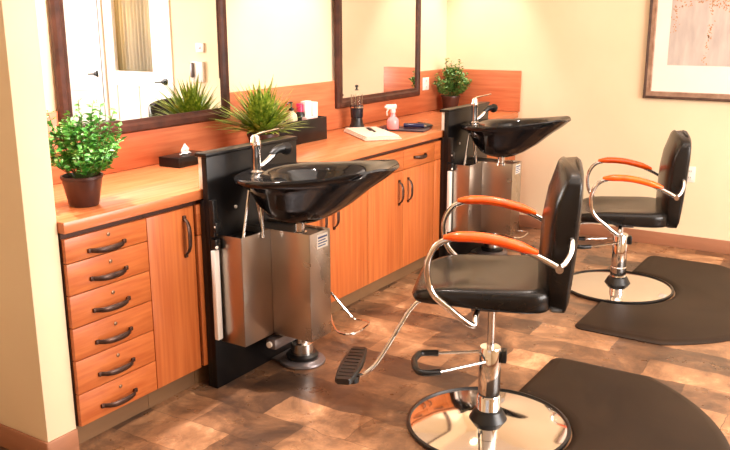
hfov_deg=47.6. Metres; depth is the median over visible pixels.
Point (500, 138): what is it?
basin
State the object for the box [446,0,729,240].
wall
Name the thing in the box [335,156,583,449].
chair
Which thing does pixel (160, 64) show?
wall mirror
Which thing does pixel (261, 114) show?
potted plant
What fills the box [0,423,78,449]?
baseboard
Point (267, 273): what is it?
station
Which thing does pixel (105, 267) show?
base cabinet
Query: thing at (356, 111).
jar
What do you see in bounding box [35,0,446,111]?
wall
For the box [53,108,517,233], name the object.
countertop
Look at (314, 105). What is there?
carton
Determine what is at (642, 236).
baseboard
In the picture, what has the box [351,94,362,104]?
wire basket
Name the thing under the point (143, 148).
backsplash
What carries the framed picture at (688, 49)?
attached to the wall at (583, 61)
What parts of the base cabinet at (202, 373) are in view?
drawer, door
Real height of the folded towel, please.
0.026 m
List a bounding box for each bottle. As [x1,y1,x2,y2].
[286,102,297,122]
[296,103,304,119]
[384,104,398,129]
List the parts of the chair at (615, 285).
footrest rod, pump lever, plate, seat, backrest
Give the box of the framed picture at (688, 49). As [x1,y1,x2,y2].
[643,0,729,101]
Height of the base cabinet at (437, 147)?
0.854 m
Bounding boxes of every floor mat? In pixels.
[519,358,729,449]
[575,256,729,344]
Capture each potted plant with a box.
[46,98,126,207]
[203,74,307,141]
[433,58,471,108]
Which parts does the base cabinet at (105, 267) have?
drawer, drawer, handle, drawer, handle, drawer, handle, drawer, handle, drawer, handle, handle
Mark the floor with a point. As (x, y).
(271, 406)
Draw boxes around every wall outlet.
[422,77,428,90]
[687,166,695,181]
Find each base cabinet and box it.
[58,215,156,443]
[142,202,200,407]
[192,199,208,383]
[307,157,367,313]
[359,140,434,298]
[424,137,514,261]
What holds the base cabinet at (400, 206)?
on the floor
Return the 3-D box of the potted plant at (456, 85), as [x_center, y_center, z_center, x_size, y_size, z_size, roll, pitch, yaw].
[0.692,-1.098,6.445,0.306,0.407,0.303,3,14,11]
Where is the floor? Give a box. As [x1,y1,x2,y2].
[0,226,729,449]
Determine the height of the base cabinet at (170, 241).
0.854 m
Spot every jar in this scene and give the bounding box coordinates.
[349,85,364,127]
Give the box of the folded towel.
[344,126,401,140]
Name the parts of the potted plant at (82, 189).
pot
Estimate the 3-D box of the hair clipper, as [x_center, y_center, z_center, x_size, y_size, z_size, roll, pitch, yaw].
[0.325,-0.645,5.361,0.148,0.030,0.048,2,14,7]
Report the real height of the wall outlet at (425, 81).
0.095 m
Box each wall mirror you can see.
[47,0,230,140]
[334,0,420,108]
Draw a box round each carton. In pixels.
[301,100,310,116]
[302,116,314,119]
[311,101,317,117]
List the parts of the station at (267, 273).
casing, panel, lid, lift arm, foot plate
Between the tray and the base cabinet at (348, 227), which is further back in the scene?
the tray
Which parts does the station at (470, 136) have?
casing, panel, lid, foot plate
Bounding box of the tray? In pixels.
[379,125,431,131]
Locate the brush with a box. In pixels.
[417,122,432,126]
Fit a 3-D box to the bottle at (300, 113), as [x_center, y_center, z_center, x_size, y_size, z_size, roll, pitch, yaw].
[-0.382,-0.610,4.871,0.058,0.213,0.058,9,16,31]
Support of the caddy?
on the countertop
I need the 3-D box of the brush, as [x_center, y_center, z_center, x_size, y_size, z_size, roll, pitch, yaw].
[0.393,-0.671,5.524,0.054,0.024,0.240,-3,14,-12]
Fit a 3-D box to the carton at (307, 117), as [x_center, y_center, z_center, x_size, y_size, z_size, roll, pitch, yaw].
[-0.331,-0.570,4.872,0.036,0.135,0.085,9,16,31]
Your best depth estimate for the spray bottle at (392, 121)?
5.28 m
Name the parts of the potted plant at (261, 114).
pot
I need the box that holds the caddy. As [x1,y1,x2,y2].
[278,116,326,144]
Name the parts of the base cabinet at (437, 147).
door, drawer, door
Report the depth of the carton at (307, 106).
4.88 m
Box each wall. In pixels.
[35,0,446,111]
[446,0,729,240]
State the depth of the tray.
5.30 m
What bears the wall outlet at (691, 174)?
attached to the wall at (583, 61)
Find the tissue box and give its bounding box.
[159,144,201,167]
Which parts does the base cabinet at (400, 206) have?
drawer, door, handle, handle, door, drawer, handle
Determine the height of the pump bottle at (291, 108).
0.234 m
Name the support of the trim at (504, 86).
attached to the wall at (583, 61)
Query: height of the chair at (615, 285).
0.964 m
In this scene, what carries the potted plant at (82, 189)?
on the countertop
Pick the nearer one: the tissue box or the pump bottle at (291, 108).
the tissue box
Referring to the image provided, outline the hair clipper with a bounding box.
[404,123,426,127]
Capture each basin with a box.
[234,128,399,234]
[460,94,570,165]
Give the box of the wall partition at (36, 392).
[0,0,75,442]
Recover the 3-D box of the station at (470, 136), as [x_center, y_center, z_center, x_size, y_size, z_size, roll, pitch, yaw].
[1.055,-0.333,5.592,0.764,1.132,0.989,9,16,31]
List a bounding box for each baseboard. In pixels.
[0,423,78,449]
[519,214,729,254]
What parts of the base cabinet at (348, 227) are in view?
door, handle, door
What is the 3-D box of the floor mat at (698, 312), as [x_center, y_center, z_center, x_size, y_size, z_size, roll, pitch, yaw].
[1.926,0.431,4.814,0.930,0.018,1.620,9,16,31]
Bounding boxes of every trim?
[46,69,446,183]
[448,69,521,111]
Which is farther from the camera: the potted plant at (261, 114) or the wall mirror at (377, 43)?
the wall mirror at (377, 43)
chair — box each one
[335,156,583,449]
[521,130,691,304]
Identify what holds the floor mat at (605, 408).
on the floor
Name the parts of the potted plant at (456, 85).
pot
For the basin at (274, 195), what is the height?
0.464 m
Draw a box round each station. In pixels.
[194,128,399,388]
[439,94,570,256]
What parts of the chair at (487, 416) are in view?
footrest rod, pump lever, seat, plate, backrest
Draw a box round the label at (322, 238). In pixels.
[318,234,326,246]

